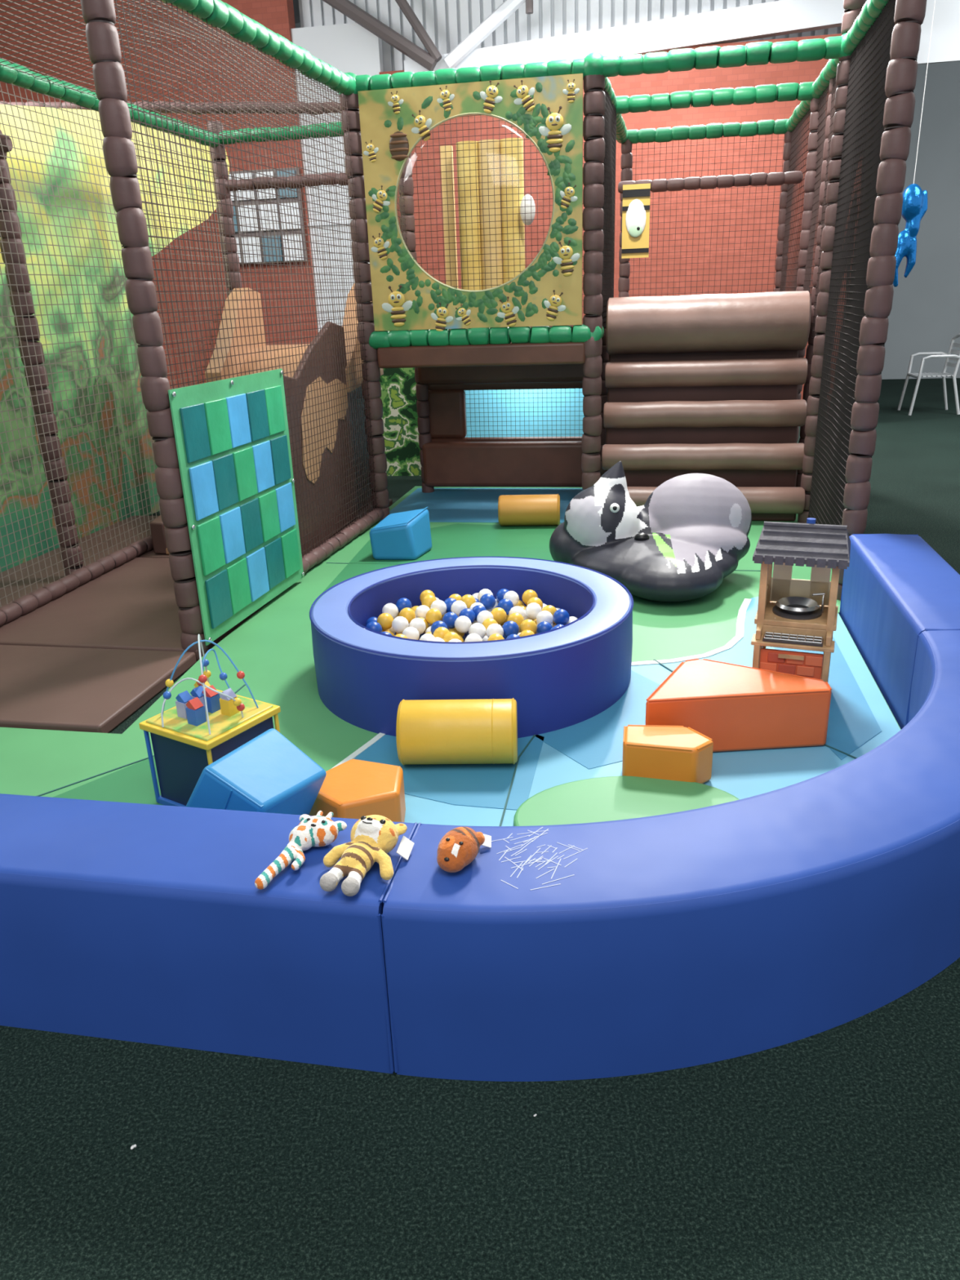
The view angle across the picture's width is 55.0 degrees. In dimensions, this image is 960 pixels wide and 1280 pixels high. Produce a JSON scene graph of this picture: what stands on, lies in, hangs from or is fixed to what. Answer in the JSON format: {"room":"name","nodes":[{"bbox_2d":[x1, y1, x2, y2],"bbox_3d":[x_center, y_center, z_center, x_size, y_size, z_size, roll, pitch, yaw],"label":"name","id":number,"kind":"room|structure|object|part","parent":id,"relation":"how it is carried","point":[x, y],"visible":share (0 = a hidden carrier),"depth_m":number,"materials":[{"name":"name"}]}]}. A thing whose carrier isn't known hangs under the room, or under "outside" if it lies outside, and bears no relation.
{"room":"indoor play area","nodes":[
{"label":"indoor play area","id":0,"kind":"room"},
{"bbox_2d":[293,0,300,23],"bbox_3d":[0.708,-7.337,7.833,26.000,1.500,19.000,2,21,11],"label":"ceiling","id":1,"kind":"structure","parent":0,"point":[295,2],"depth_m":14.60,"materials":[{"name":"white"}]},
{"bbox_2d":[893,0,935,286],"bbox_3d":[4.227,-5.455,8.696,0.318,3.969,0.176,-2,21,0],"label":"foil balloon","id":2,"kind":"object","parent":1,"relation":"hanging from","point":[914,206],"visible":0.84,"depth_m":9.14,"materials":[{"name":"blue plastic"}]},
{"bbox_2d":[0,0,861,417],"bbox_3d":[-3.659,-5.201,11.262,15.900,5.200,0.200,2,21,11],"label":"wall","id":3,"kind":"structure","parent":0,"point":[277,15],"depth_m":10.36,"materials":[{"name":"red brick"}]},
{"bbox_2d":[217,168,306,262],"bbox_3d":[-2.607,-5.008,10.930,1.050,1.000,0.100,2,21,11],"label":"window","id":4,"kind":"structure","parent":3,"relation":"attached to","point":[241,202],"depth_m":10.89,"materials":[{"name":"grey"}]},
{"bbox_2d":[322,0,844,73],"bbox_3d":[1.095,-6.793,9.559,6.438,1.608,0.270,2,21,11],"label":"truss","id":5,"kind":"object","parent":3,"relation":"attached to","point":[782,17],"visible":0.87,"depth_m":9.66,"materials":[{"name":"white metal"}]},
{"bbox_2d":[0,377,959,1279],"bbox_3d":[1.977,-0.675,6.180,34.000,0.100,36.000,-2,21,0],"label":"floor","id":6,"kind":"structure","parent":0,"point":[833,1153],"depth_m":1.77,"materials":[{"name":"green carpet"}]},
{"bbox_2d":[0,515,158,607],"bbox_3d":[-2.743,-0.308,5.433,0.480,0.060,3.500,2,21,11],"label":"mat","id":7,"kind":"object","parent":6,"relation":"on","point":[12,577],"visible":0.39,"depth_m":5.89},
{"bbox_2d":[0,104,229,573],"bbox_3d":[-2.893,-2.003,5.851,0.043,2.950,6.700,2,21,11],"label":"mural","id":8,"kind":"object","parent":6,"relation":"on","point":[2,300],"visible":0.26,"depth_m":6.35},
{"bbox_2d":[0,498,392,733],"bbox_3d":[-1.750,-0.391,5.557,1.380,0.060,4.140,2,21,11],"label":"mat","id":9,"kind":"object","parent":6,"relation":"on","point":[87,659],"visible":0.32,"depth_m":4.29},
{"bbox_2d":[149,283,383,555],"bbox_3d":[-1.479,-1.534,6.212,1.062,1.598,2.350,2,21,11],"label":"panel","id":10,"kind":"object","parent":9,"relation":"on","point":[157,526],"visible":0.45,"depth_m":6.25,"materials":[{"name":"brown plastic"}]},
{"bbox_2d":[0,793,413,1073],"bbox_3d":[-1.245,0.630,2.241,2.200,0.436,0.330,2,21,11],"label":"barrier","id":11,"kind":"object","parent":6,"relation":"on","point":[295,981],"visible":0.88,"depth_m":1.98,"materials":[{"name":"blue plastic"}]},
{"bbox_2d":[0,793,417,1072],"bbox_3d":[-1.245,0.627,2.240,2.208,0.423,0.329,2,21,11],"label":"piping","id":12,"kind":"object","parent":11,"relation":"attached to","point":[384,893],"visible":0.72,"depth_m":1.90,"materials":[{"name":"blue leather"}]},
{"bbox_2d":[254,810,346,889],"bbox_3d":[-0.373,0.441,1.946,0.115,0.066,0.238,4,21,15],"label":"giraffe","id":13,"kind":"object","parent":11,"relation":"on","point":[317,830],"visible":1,"depth_m":1.97,"materials":[{"name":"multicoloured"}]},
{"bbox_2d":[319,814,413,896],"bbox_3d":[-0.244,0.433,1.913,0.162,0.094,0.226,6,22,21],"label":"tiger","id":14,"kind":"object","parent":11,"relation":"on","point":[372,837],"visible":1,"depth_m":1.91,"materials":[{"name":"yellow fabric"}]},
{"bbox_2d":[130,1113,537,1149],"bbox_3d":[-0.287,0.976,1.836,0.804,0.006,0.010,-3,21,-3],"label":"crumbs","id":15,"kind":"object","parent":6,"relation":"on","point":[132,1147],"visible":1,"depth_m":1.82,"materials":[{"name":"white plastic"}]},
{"bbox_2d":[378,330,422,475],"bbox_3d":[-0.592,-2.135,8.335,0.900,1.300,0.040,2,21,11],"label":"panel","id":16,"kind":"object","parent":6,"relation":"on","point":[401,433],"visible":0.21,"depth_m":8.40,"materials":[{"name":"green plastic"}]},
{"bbox_2d":[0,486,901,826],"bbox_3d":[-0.165,-0.262,5.036,4.574,0.075,5.816,2,21,11],"label":"floor mat","id":17,"kind":"object","parent":6,"relation":"on","point":[572,774],"visible":0.38,"depth_m":3.44,"materials":[{"name":"green plastic"}]},
{"bbox_2d":[138,634,280,806],"bbox_3d":[-0.857,0.247,2.936,0.310,0.560,0.310,11,24,31],"label":"table","id":18,"kind":"object","parent":17,"relation":"on","point":[204,726],"visible":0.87,"depth_m":2.88,"materials":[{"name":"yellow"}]},
{"bbox_2d":[168,368,304,645],"bbox_3d":[-1.156,-0.708,4.590,0.021,1.150,1.120,3,21,13],"label":"tile panel","id":19,"kind":"object","parent":17,"relation":"on","point":[232,434],"visible":0.97,"depth_m":4.47,"materials":[{"name":"green plastic"}]},
{"bbox_2d":[186,728,326,814],"bbox_3d":[-0.658,0.478,2.592,0.375,0.409,0.294,7,22,22],"label":"wedge","id":20,"kind":"object","parent":17,"relation":"on","point":[268,773],"visible":0.59,"depth_m":2.47,"materials":[{"name":"leather"}]},
{"bbox_2d":[53,523,555,804],"bbox_3d":[-0.557,-0.064,4.532,1.697,0.003,4.481,7,22,22],"label":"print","id":21,"kind":"object","parent":17,"relation":"on","point":[273,648],"depth_m":3.53},
{"bbox_2d":[308,759,405,822],"bbox_3d":[-0.349,0.494,2.779,0.276,0.165,0.276,16,27,40],"label":"foam block","id":22,"kind":"object","parent":17,"relation":"on","point":[354,788],"visible":0.6,"depth_m":2.70,"materials":[{"name":"leather"}]},
{"bbox_2d":[369,506,431,559],"bbox_3d":[-0.492,-0.663,5.730,0.343,0.281,0.269,1,21,7],"label":"cube","id":23,"kind":"object","parent":17,"relation":"on","point":[402,535],"visible":1,"depth_m":5.64,"materials":[{"name":"leather"}]},
{"bbox_2d":[395,697,517,765],"bbox_3d":[-0.074,0.313,3.153,0.400,0.226,0.226,-1,21,3],"label":"cylinder","id":24,"kind":"object","parent":17,"relation":"on","point":[480,731],"visible":1,"depth_m":3.06,"materials":[{"name":"leather"}]},
{"bbox_2d":[309,555,633,737],"bbox_3d":[-0.031,-0.017,3.880,1.328,0.336,1.328,-2,21,0],"label":"pit","id":25,"kind":"object","parent":17,"relation":"on","point":[554,638],"visible":0.99,"depth_m":3.52,"materials":[{"name":"blue leather"}]},
{"bbox_2d":[377,488,583,523],"bbox_3d":[0.105,-1.045,7.088,1.500,0.004,1.200,2,21,11],"label":"print","id":26,"kind":"object","parent":17,"relation":"on","point":[445,505],"depth_m":7.19},
{"bbox_2d":[417,364,583,487],"bbox_3d":[0.224,-1.749,7.324,1.400,1.090,0.210,2,21,11],"label":"play structure opening","id":27,"kind":"structure","parent":17,"relation":"on","point":[451,460],"depth_m":7.33,"materials":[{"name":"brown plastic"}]},
{"bbox_2d":[497,493,559,525],"bbox_3d":[0.340,-0.895,6.357,0.420,0.218,0.218,0,21,5],"label":"cylinder","id":28,"kind":"object","parent":17,"relation":"on","point":[513,509],"visible":1,"depth_m":6.27,"materials":[{"name":"plastic"}]},
{"bbox_2d":[332,598,751,768],"bbox_3d":[0.400,0.179,3.782,2.813,0.004,0.375,-18,26,-36],"label":"print","id":29,"kind":"object","parent":17,"relation":"on","point":[666,635],"depth_m":3.61,"materials":[{"name":"white"}]},
{"bbox_2d":[354,635,881,809],"bbox_3d":[0.736,0.304,3.414,2.461,0.002,1.045,-13,23,-27],"label":"print","id":30,"kind":"object","parent":17,"relation":"on","point":[593,747],"depth_m":3.21},
{"bbox_2d":[353,596,900,826],"bbox_3d":[0.521,0.278,3.513,2.462,0.003,2.728,-2,20,0],"label":"print","id":31,"kind":"object","parent":17,"relation":"on","point":[666,635],"depth_m":3.27},
{"bbox_2d":[549,460,751,601],"bbox_3d":[0.915,-0.595,4.910,1.103,0.650,0.921,0,21,6],"label":"toy","id":32,"kind":"object","parent":17,"relation":"on","point":[691,533],"visible":0.92,"depth_m":4.90,"materials":[{"name":"grey"}]},
{"bbox_2d":[622,724,713,783],"bbox_3d":[0.611,0.380,3.013,0.286,0.145,0.173,2,21,10],"label":"foam block","id":33,"kind":"object","parent":17,"relation":"on","point":[671,753],"visible":0.86,"depth_m":2.95,"materials":[{"name":"plastic"}]},
{"bbox_2d":[645,658,831,751],"bbox_3d":[0.880,0.229,3.293,0.644,0.215,0.358,-2,21,0],"label":"wedge","id":34,"kind":"object","parent":17,"relation":"on","point":[737,707],"visible":0.88,"depth_m":3.15,"materials":[{"name":"orange leather"}]},
{"bbox_2d":[751,517,850,682],"bbox_3d":[1.202,-0.110,3.499,0.330,0.694,0.352,6,22,21],"label":"toy play kitchen","id":35,"kind":"object","parent":17,"relation":"on","point":[792,613],"visible":0.72,"depth_m":3.41,"materials":[{"name":"wood"},{"name":"painted wood"},{"name":"metal"}]},
{"bbox_2d":[762,517,825,646],"bbox_3d":[1.188,-0.229,3.430,0.210,0.421,0.282,6,22,21],"label":"cooktop","id":36,"kind":"object","parent":35,"relation":"in","point":[795,616],"depth_m":3.43,"materials":[{"name":"wood"}]},
{"bbox_3d":[1.202,-0.059,3.514,0.290,0.588,0.341,6,22,21],"label":"wood frame","id":37,"kind":"part","parent":35,"relation":"part of","materials":[{"name":"brown wood"}]},
{"bbox_2d":[0,0,926,661],"bbox_3d":[-0.229,-2.422,5.790,7.127,3.626,4.696,-8,21,-14],"label":"posts","id":38,"kind":"object","parent":6,"relation":"on","point":[99,15],"visible":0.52,"depth_m":5.17,"materials":[{"name":"plastic"}]},
{"bbox_2d":[0,0,355,607],"bbox_3d":[-1.629,-1.834,5.298,1.304,2.779,4.035,2,21,11],"label":"net","id":39,"kind":"object","parent":38,"relation":"attached to","point":[153,3],"visible":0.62,"depth_m":5.25,"materials":[{"name":"brown fabric"}]},
{"bbox_2d":[0,0,888,348],"bbox_3d":[0.014,-2.686,5.746,4.424,1.658,6.066,2,21,11],"label":"beams","id":40,"kind":"structure","parent":38,"relation":"attached to","point":[219,13],"depth_m":5.62,"materials":[{"name":"plastic"}]},
{"bbox_2d":[357,73,582,331],"bbox_3d":[-0.049,-2.739,5.883,1.400,1.420,0.026,2,21,11],"label":"board","id":41,"kind":"object","parent":40,"relation":"attached to","point":[375,110],"depth_m":5.84,"materials":[{"name":"yellow plastic"}]},
{"bbox_3d":[-0.041,-2.763,5.862,1.040,1.040,0.006,2,21,11],"label":"window rim","id":42,"kind":"part","parent":41,"relation":"part of","materials":[{"name":"clear plastic"}]},
{"bbox_2d":[114,0,837,557],"bbox_3d":[0.687,-2.175,6.061,3.190,2.724,5.666,2,21,11],"label":"net","id":43,"kind":"object","parent":38,"relation":"attached to","point":[801,159],"visible":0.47,"depth_m":5.39,"materials":[{"name":"grey fabric"}]},
{"bbox_2d":[377,342,585,368],"bbox_3d":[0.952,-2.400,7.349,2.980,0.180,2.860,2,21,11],"label":"beam","id":44,"kind":"structure","parent":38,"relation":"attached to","point":[569,353],"depth_m":6.17,"materials":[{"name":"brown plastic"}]},
{"bbox_2d":[440,137,535,290],"bbox_3d":[0.073,-3.169,7.321,0.783,1.400,0.216,4,21,16],"label":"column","id":45,"kind":"structure","parent":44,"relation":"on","point":[511,197],"depth_m":7.20,"materials":[{"name":"yellow"}]},
{"bbox_2d":[464,388,583,437],"bbox_3d":[0.511,-2.017,7.997,1.800,0.900,0.041,2,21,11],"label":"window","id":46,"kind":"structure","parent":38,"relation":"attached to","point":[576,408],"depth_m":8.02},
{"bbox_2d":[621,183,650,258],"bbox_3d":[1.156,-3.104,6.841,0.200,0.500,0.046,2,21,11],"label":"sign","id":47,"kind":"object","parent":38,"relation":"attached to","point":[636,197],"visible":1,"depth_m":6.83,"materials":[{"name":"yellow plastic"}]},
{"bbox_2d":[465,0,917,524],"bbox_3d":[1.353,-2.154,5.939,1.205,2.727,3.668,-14,24,-30],"label":"net","id":48,"kind":"object","parent":38,"relation":"attached to","point":[864,128],"visible":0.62,"depth_m":5.15,"materials":[{"name":"grey fabric"}]},
{"bbox_2d":[382,630,959,1081],"bbox_3d":[0.897,0.487,2.414,2.442,0.436,0.738,-15,24,-31],"label":"barrier","id":49,"kind":"object","parent":6,"relation":"on","point":[609,993],"visible":0.99,"depth_m":1.92,"materials":[{"name":"blue leather"}]},
{"bbox_2d":[436,826,491,872],"bbox_3d":[-0.036,0.429,1.941,0.087,0.072,0.158,7,22,22],"label":"plush","id":50,"kind":"object","parent":49,"relation":"on","point":[460,846],"visible":1,"depth_m":1.89,"materials":[{"name":"orange fabric"}]},
{"bbox_2d":[491,826,586,889],"bbox_3d":[0.128,0.456,1.956,0.209,0.006,0.217,-7,21,-13],"label":"scribble","id":51,"kind":"object","parent":49,"relation":"on","point":[527,860],"visible":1,"depth_m":1.94,"materials":[{"name":"white paint"}]},
{"bbox_2d":[381,629,959,1072],"bbox_3d":[0.895,0.482,2.417,2.444,0.423,0.732,-15,24,-31],"label":"piping","id":52,"kind":"object","parent":49,"relation":"attached to","point":[393,1042],"visible":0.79,"depth_m":1.86,"materials":[{"name":"blue leather"}]},
{"bbox_2d":[840,533,959,728],"bbox_3d":[1.788,-0.064,3.799,0.330,0.436,1.320,2,21,11],"label":"barrier","id":53,"kind":"object","parent":6,"relation":"on","point":[885,636],"visible":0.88,"depth_m":3.69,"materials":[{"name":"blue plastic"}]},
{"bbox_2d":[839,533,959,725],"bbox_3d":[1.788,-0.067,3.798,0.330,0.423,1.328,2,21,11],"label":"piping","id":54,"kind":"object","parent":53,"relation":"attached to","point":[890,589],"visible":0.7,"depth_m":3.51,"materials":[{"name":"blue plastic"}]},
{"bbox_2d":[897,333,959,415],"bbox_3d":[5.524,-3.242,11.245,0.595,0.922,0.556,1,21,9],"label":"bistro chair","id":55,"kind":"object","parent":6,"relation":"on","point":[948,356],"visible":1,"depth_m":11.18,"materials":[{"name":"silver metal"}]},
{"bbox_2d":[290,0,959,332],"bbox_3d":[1.617,-5.139,10.366,7.400,5.350,0.395,2,21,11],"label":"cladding","id":56,"kind":"object","parent":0,"point":[330,36],"depth_m":10.22,"materials":[{"name":"white metal"}]},
{"bbox_2d":[294,22,959,379],"bbox_3d":[5.048,-7.246,14.732,34.000,6.000,0.200,2,21,11],"label":"wall","id":57,"kind":"structure","parent":0,"point":[924,317],"depth_m":14.57,"materials":[{"name":"grey paint"}]}
]}

